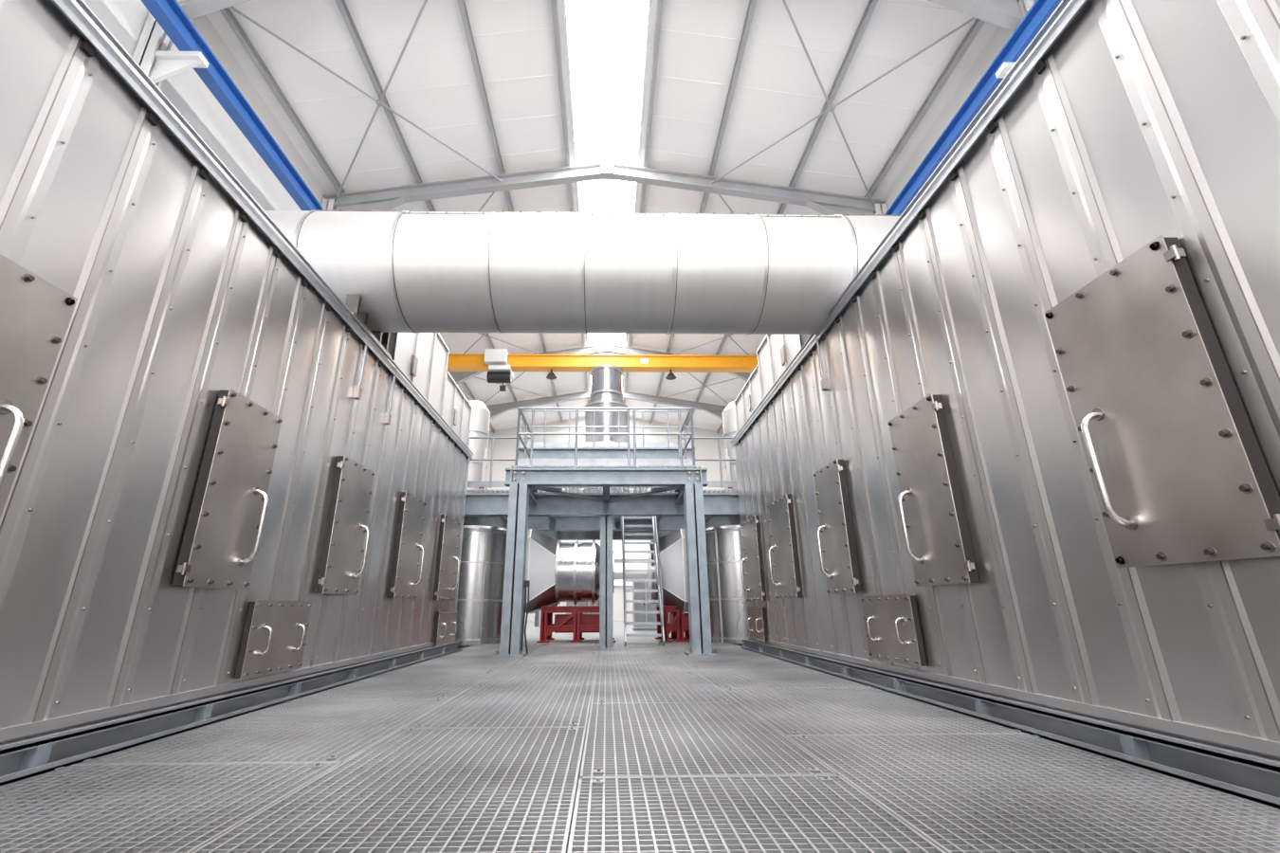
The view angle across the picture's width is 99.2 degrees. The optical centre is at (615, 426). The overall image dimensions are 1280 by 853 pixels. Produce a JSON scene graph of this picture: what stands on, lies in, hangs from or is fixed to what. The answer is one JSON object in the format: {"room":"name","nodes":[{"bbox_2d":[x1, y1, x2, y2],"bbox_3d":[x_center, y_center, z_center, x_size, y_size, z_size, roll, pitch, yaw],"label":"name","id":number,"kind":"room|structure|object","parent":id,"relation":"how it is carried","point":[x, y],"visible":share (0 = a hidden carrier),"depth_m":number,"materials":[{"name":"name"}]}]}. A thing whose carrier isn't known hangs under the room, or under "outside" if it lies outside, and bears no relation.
{"room":"power station hall","nodes":[
{"label":"power station hall","id":0,"kind":"room"},
{"bbox_2d":[82,0,327,210],"bbox_3d":[-7.511,-0.294,13.245,0.140,11.432,37.800,0,-18,-1],"label":"wall","id":1,"kind":"structure","parent":0,"point":[125,20],"depth_m":10.18,"materials":[{"name":"white paint"}]},
{"bbox_2d":[132,0,1036,88],"bbox_3d":[-0.126,-2.736,7.549,14.475,12.271,0.252,0,-18,-1],"label":"frame","id":2,"kind":"object","parent":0,"point":[154,53],"depth_m":8.63,"materials":[{"name":"white metal"}]},
{"bbox_2d":[448,343,751,383],"bbox_3d":[-0.391,2.172,22.292,14.475,12.271,0.252,0,-18,-1],"label":"frame","id":3,"kind":"object","parent":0,"point":[605,348],"depth_m":24.06,"materials":[{"name":"white metal"}]},
{"bbox_2d":[205,0,998,432],"bbox_3d":[-0.256,-6.173,15.332,14.840,1.193,38.080,0,-18,-1],"label":"ceiling","id":4,"kind":"structure","parent":0,"point":[433,85],"depth_m":12.02,"materials":[{"name":"white metal"}]},
{"bbox_2d":[561,0,652,390],"bbox_3d":[-0.258,-6.679,15.492,1.750,0.288,37.818,0,-18,-1],"label":"skylight","id":5,"kind":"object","parent":4,"relation":"attached to","point":[607,42],"depth_m":12.52,"materials":[{"name":"white"}]},
{"bbox_2d":[219,0,985,434],"bbox_3d":[-0.255,-6.055,15.293,13.678,1.078,37.800,0,-18,-1],"label":"roof purlins","id":6,"kind":"structure","parent":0,"point":[227,12],"depth_m":11.80,"materials":[{"name":"grey metal"}]},
{"bbox_2d":[140,0,323,210],"bbox_3d":[-6.616,-5.225,10.586,0.210,0.427,29.190,0,-18,-1],"label":"beam","id":7,"kind":"structure","parent":6,"relation":"attached to","point":[169,14],"depth_m":9.29,"materials":[{"name":"blue paint"}]},
{"bbox_2d":[447,348,757,391],"bbox_3d":[-0.346,-1.968,20.129,13.160,1.400,2.100,0,-18,-1],"label":"crane","id":8,"kind":"object","parent":7,"relation":"on","point":[500,366],"visible":0.91,"depth_m":20.08,"materials":[{"name":"yellow paint"}]},
{"bbox_2d":[229,0,976,403],"bbox_3d":[-0.235,-6.055,14.113,13.895,0.711,31.108,0,-18,-1],"label":"braces","id":9,"kind":"structure","parent":6,"relation":"attached to","point":[379,102],"depth_m":11.73,"materials":[{"name":"grey metal"}]},
{"bbox_2d":[884,0,1070,215],"bbox_3d":[6.262,-5.204,10.810,0.210,0.427,29.190,0,-18,-1],"label":"beam","id":10,"kind":"structure","parent":6,"relation":"attached to","point":[1040,11],"depth_m":9.42,"materials":[{"name":"blue paint"}]},
{"bbox_2d":[321,161,887,215],"bbox_3d":[-0.215,-1.100,12.464,14.475,12.271,0.252,0,-18,-1],"label":"beam","id":11,"kind":"structure","parent":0,"point":[825,203],"depth_m":14.14,"materials":[{"name":"white metal"}]},
{"bbox_2d":[484,417,727,621],"bbox_3d":[-0.556,5.162,31.550,14.420,12.586,0.140,0,-18,-1],"label":"wall","id":12,"kind":"structure","parent":0,"point":[503,448],"depth_m":32.80,"materials":[{"name":"white paint"}]},
{"bbox_2d":[561,540,650,586],"bbox_3d":[-0.545,7.577,30.628,5.670,2.800,0.056,0,-18,-1],"label":"window","id":13,"kind":"structure","parent":12,"relation":"in","point":[616,544],"depth_m":30.84,"materials":[{"name":"white"}]},
{"bbox_2d":[485,390,726,420],"bbox_3d":[-0.479,3.808,27.206,14.475,12.271,0.252,0,-18,-1],"label":"frame","id":14,"kind":"object","parent":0,"point":[496,410],"depth_m":28.88,"materials":[{"name":"white metal"}]},
{"bbox_2d":[881,26,1013,209],"bbox_3d":[7.047,-0.270,13.498,0.140,11.432,37.800,0,-18,-1],"label":"wall","id":15,"kind":"structure","parent":0,"point":[999,38],"depth_m":11.40,"materials":[{"name":"white paint"}]},
{"bbox_3d":[-0.044,2.035,2.347,14.420,0.070,18.340,0,-18,-1],"label":"floor","id":16,"kind":"structure","parent":0,"visible":0},
{"bbox_2d":[0,0,473,786],"bbox_3d":[-4.423,0.330,3.740,3.640,4.081,13.335,0,-18,-1],"label":"wall","id":17,"kind":"structure","parent":16,"relation":"on","point":[187,291],"depth_m":3.20,"materials":[{"name":"silver metal"}]},
{"bbox_2d":[0,254,77,518],"bbox_3d":[-2.609,-0.111,2.128,0.181,1.309,0.690,0,-18,-1],"label":"hatch","id":18,"kind":"object","parent":17,"relation":"attached to","point":[35,314],"visible":1,"depth_m":2.41,"materials":[{"name":"metal"}]},
{"bbox_2d":[172,388,282,589],"bbox_3d":[-2.639,0.453,3.821,0.181,1.309,0.662,0,-18,-1],"label":"hatch","id":19,"kind":"object","parent":17,"relation":"attached to","point":[220,546],"visible":1,"depth_m":3.74,"materials":[{"name":"metal"}]},
{"bbox_2d":[234,600,311,680],"bbox_3d":[-2.681,1.682,4.354,0.121,0.546,0.805,0,-18,-1],"label":"hatch","id":20,"kind":"object","parent":17,"relation":"attached to","point":[274,634],"visible":1,"depth_m":4.25,"materials":[{"name":"metal"}]},
{"bbox_2d":[314,455,374,595],"bbox_3d":[-2.669,1.010,5.495,0.181,1.309,0.746,0,-18,-1],"label":"hatch","id":21,"kind":"object","parent":17,"relation":"attached to","point":[339,571],"visible":1,"depth_m":5.40,"materials":[{"name":"metal"}]},
{"bbox_2d":[345,294,391,357],"bbox_3d":[-2.854,-1.151,6.272,0.168,0.301,1.050,0,-18,-1],"label":"support","id":22,"kind":"object","parent":17,"relation":"on","point":[353,301],"visible":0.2,"depth_m":6.05,"materials":[{"name":"metal"}]},
{"bbox_2d":[264,209,905,334],"bbox_3d":[-0.140,-1.547,6.452,11.964,1.978,1.403,0,-18,-1],"label":"duct","id":23,"kind":"object","parent":22,"relation":"on","point":[415,272],"visible":0.56,"depth_m":5.93,"materials":[{"name":"metal"}]},
{"bbox_2d":[387,491,425,600],"bbox_3d":[-2.699,1.586,7.192,0.181,1.330,0.802,0,-18,-1],"label":"hatch","id":24,"kind":"object","parent":17,"relation":"attached to","point":[403,581],"visible":1,"depth_m":7.08,"materials":[{"name":"metal"}]},
{"bbox_2d":[387,332,449,417],"bbox_3d":[-3.895,-1.047,8.211,2.055,1.337,2.212,0,-18,-1],"label":"box","id":25,"kind":"object","parent":17,"relation":"on","point":[423,357],"visible":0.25,"depth_m":8.29,"materials":[{"name":"metal"}]},
{"bbox_2d":[433,610,457,647],"bbox_3d":[-2.763,3.321,8.946,0.121,0.560,1.064,0,-18,-1],"label":"hatch","id":26,"kind":"object","parent":17,"relation":"attached to","point":[446,626],"visible":0.86,"depth_m":8.76,"materials":[{"name":"metal"}]},
{"bbox_2d":[432,514,459,601],"bbox_3d":[-2.731,2.168,8.941,0.181,1.330,0.892,0,-18,-1],"label":"hatch","id":27,"kind":"object","parent":17,"relation":"attached to","point":[447,551],"visible":1,"depth_m":8.79,"materials":[{"name":"metal"}]},
{"bbox_2d":[442,371,472,447],"bbox_3d":[-3.928,-0.229,10.059,2.055,0.952,1.827,0,-18,-1],"label":"box","id":28,"kind":"object","parent":17,"relation":"on","point":[457,411],"visible":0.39,"depth_m":10.03,"materials":[{"name":"metal"}]},
{"bbox_2d":[731,0,1279,809],"bbox_3d":[4.185,0.230,4.001,3.640,4.368,13.475,0,-18,-1],"label":"wall","id":29,"kind":"structure","parent":16,"relation":"on","point":[1127,124],"depth_m":3.11,"materials":[{"name":"silver metal"}]},
{"bbox_2d":[734,365,761,435],"bbox_3d":[3.526,-0.419,10.256,2.157,0.805,1.827,0,-18,-1],"label":"box","id":30,"kind":"object","parent":29,"relation":"on","point":[749,398],"visible":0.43,"depth_m":10.20,"materials":[{"name":"metal"}]},
{"bbox_2d":[740,514,767,602],"bbox_3d":[2.304,2.275,9.321,0.181,1.378,0.976,0,-18,-1],"label":"hatch","id":31,"kind":"object","parent":29,"relation":"attached to","point":[756,588],"visible":1,"depth_m":9.20,"materials":[{"name":"metal"}]},
{"bbox_2d":[746,606,767,643],"bbox_3d":[2.336,3.318,9.146,0.121,0.553,0.931,0,-18,-1],"label":"hatch","id":32,"kind":"object","parent":29,"relation":"attached to","point":[756,620],"visible":1,"depth_m":8.98,"materials":[{"name":"metal"}]},
{"bbox_2d":[768,493,803,599],"bbox_3d":[2.333,1.711,7.701,0.181,1.384,0.906,0,-18,-1],"label":"hatch","id":33,"kind":"object","parent":29,"relation":"attached to","point":[784,545],"visible":1,"depth_m":7.59,"materials":[{"name":"metal"}]},
{"bbox_2d":[756,334,814,402],"bbox_3d":[3.557,-1.137,8.485,2.157,1.050,2.002,0,-18,-1],"label":"box","id":34,"kind":"object","parent":29,"relation":"on","point":[775,353],"visible":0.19,"depth_m":8.59,"materials":[{"name":"metal"}]},
{"bbox_2d":[813,458,861,594],"bbox_3d":[2.364,1.108,5.966,0.181,1.391,0.704,0,-18,-1],"label":"hatch","id":35,"kind":"object","parent":29,"relation":"attached to","point":[841,572],"visible":1,"depth_m":5.87,"materials":[{"name":"metal"}]},
{"bbox_2d":[861,594,927,667],"bbox_3d":[2.413,1.792,4.837,0.121,0.560,0.875,0,-18,-1],"label":"hatch","id":36,"kind":"object","parent":29,"relation":"attached to","point":[892,622],"visible":1,"depth_m":4.73,"materials":[{"name":"metal"}]},
{"bbox_2d":[887,393,979,586],"bbox_3d":[2.395,0.509,4.247,0.181,1.399,0.704,0,-18,-1],"label":"hatch","id":37,"kind":"object","parent":29,"relation":"attached to","point":[938,541],"visible":1,"depth_m":4.16,"materials":[{"name":"metal"}]},
{"bbox_2d":[1043,234,1279,568],"bbox_3d":[2.426,-0.090,2.529,0.181,1.406,0.718,0,-18,-1],"label":"hatch","id":38,"kind":"object","parent":29,"relation":"attached to","point":[1179,473],"visible":1,"depth_m":2.44,"materials":[{"name":"metal"}]},
{"bbox_3d":[-0.132,2.473,4.413,4.971,0.406,12.740,0,-18,-1],"label":"support frame","id":39,"kind":"object","parent":16,"relation":"on","visible":0},
{"bbox_2d":[0,621,1279,852],"bbox_3d":[-0.250,5.633,13.875,14.420,0.526,33.387,0,-18,-1],"label":"floor","id":40,"kind":"structure","parent":39,"relation":"on","point":[555,748],"depth_m":2.37,"materials":[{"name":"metal"}]},
{"bbox_2d":[455,525,507,645],"bbox_3d":[-3.264,3.566,12.258,1.883,2.429,1.885,0,-18,-1],"label":"duct","id":41,"kind":"object","parent":40,"relation":"on","point":[483,557],"visible":0.37,"depth_m":11.50,"materials":[{"name":"silver metal"}]},
{"bbox_2d":[536,603,615,642],"bbox_3d":[-0.873,4.444,12.543,1.687,0.924,1.477,0,-18,-1],"label":"support frame","id":42,"kind":"object","parent":40,"relation":"on","point":[576,623],"visible":0.68,"depth_m":11.97,"materials":[{"name":"red metal"}]},
{"bbox_2d":[523,529,614,614],"bbox_3d":[-1.183,3.413,12.789,2.261,1.848,1.638,0,-18,-1],"label":"duct","id":43,"kind":"object","parent":42,"relation":"attached to","point":[557,572],"visible":0.84,"depth_m":12.16,"materials":[{"name":"silver metal"}]},
{"bbox_2d":[566,598,599,614],"bbox_3d":[-1.204,6.666,20.323,1.330,1.624,0.896,0,-18,-1],"label":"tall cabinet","id":44,"kind":"object","parent":40,"relation":"on","point":[568,604],"visible":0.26,"depth_m":19.92,"materials":[{"name":"white paint"}]},
{"bbox_2d":[534,556,647,626],"bbox_3d":[-0.397,6.596,22.230,12.600,2.954,0.718,0,-18,-1],"label":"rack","id":45,"kind":"object","parent":40,"relation":"on","point":[618,572],"visible":0.02,"depth_m":22.15,"materials":[{"name":"metal"}]},
{"bbox_2d":[463,465,740,657],"bbox_3d":[-0.208,3.043,11.667,11.491,3.024,6.286,0,-18,-1],"label":"platform","id":46,"kind":"object","parent":40,"relation":"on","point":[535,499],"visible":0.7,"depth_m":9.35,"materials":[{"name":"grey metal"}]},
{"bbox_2d":[466,400,490,490],"bbox_3d":[-3.522,0.644,13.141,0.976,2.555,0.931,0,-18,-1],"label":"pipe","id":47,"kind":"object","parent":46,"relation":"on","point":[480,413],"visible":0.38,"depth_m":12.94,"materials":[{"name":"metal"}]},
{"bbox_2d":[520,580,530,654],"bbox_3d":[-1.406,2.978,8.532,0.126,1.094,0.154,0,-18,-1],"label":"support leg","id":48,"kind":"object","parent":46,"relation":"attached to","point":[526,582],"visible":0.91,"depth_m":8.53,"materials":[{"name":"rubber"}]},
{"bbox_2d":[466,407,737,490],"bbox_3d":[-0.216,1.111,12.347,11.245,1.072,6.009,0,-18,-1],"label":"railing","id":49,"kind":"object","parent":46,"relation":"on","point":[519,462],"visible":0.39,"depth_m":9.52,"materials":[{"name":"grey metal"}]},
{"bbox_2d":[583,365,628,490],"bbox_3d":[-0.262,0.410,15.059,1.260,4.186,1.260,0,-18,-1],"label":"exhaust stack","id":50,"kind":"object","parent":46,"relation":"on","point":[606,379],"visible":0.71,"depth_m":14.88,"materials":[{"name":"silver metal"}]},
{"bbox_2d":[518,409,694,490],"bbox_3d":[-0.253,1.059,14.474,4.491,2.598,1.750,0,-18,-1],"label":"vessel","id":51,"kind":"object","parent":46,"relation":"on","point":[544,452],"visible":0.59,"depth_m":13.79,"materials":[{"name":"metal"}]},
{"bbox_2d":[722,401,737,490],"bbox_3d":[3.061,0.655,13.255,0.976,2.555,0.931,0,-18,-1],"label":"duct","id":52,"kind":"object","parent":46,"relation":"on","point":[729,425],"visible":0.3,"depth_m":13.11,"materials":[{"name":"metal"}]},
{"bbox_2d":[621,488,664,646],"bbox_3d":[0.524,2.634,11.916,0.770,3.966,2.157,0,-18,-1],"label":"staircase","id":53,"kind":"structure","parent":40,"relation":"on","point":[654,533],"depth_m":11.36,"materials":[{"name":"grey metal"}]},
{"bbox_2d":[631,582,670,630],"bbox_3d":[1.211,6.007,18.373,1.330,1.624,0.896,0,-18,-1],"label":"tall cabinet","id":54,"kind":"object","parent":40,"relation":"on","point":[636,607],"visible":0.38,"depth_m":17.93,"materials":[{"name":"white paint"}]},
{"bbox_2d":[654,605,689,642],"bbox_3d":[1.402,4.448,12.582,0.917,0.924,1.477,0,-18,-1],"label":"support frame","id":55,"kind":"object","parent":40,"relation":"on","point":[678,626],"visible":0.62,"depth_m":11.96,"materials":[{"name":"red metal"}]},
{"bbox_2d":[647,528,688,613],"bbox_3d":[1.322,3.417,12.832,1.071,1.848,1.638,0,-18,-1],"label":"duct","id":56,"kind":"object","parent":55,"relation":"on","point":[671,545],"visible":0.62,"depth_m":12.15,"materials":[{"name":"silver metal"}]},
{"bbox_2d":[705,525,749,643],"bbox_3d":[2.825,3.576,12.363,1.883,2.429,1.885,0,-18,-1],"label":"duct","id":57,"kind":"object","parent":40,"relation":"on","point":[727,596],"visible":0.27,"depth_m":11.62,"materials":[{"name":"silver metal"}]}
]}

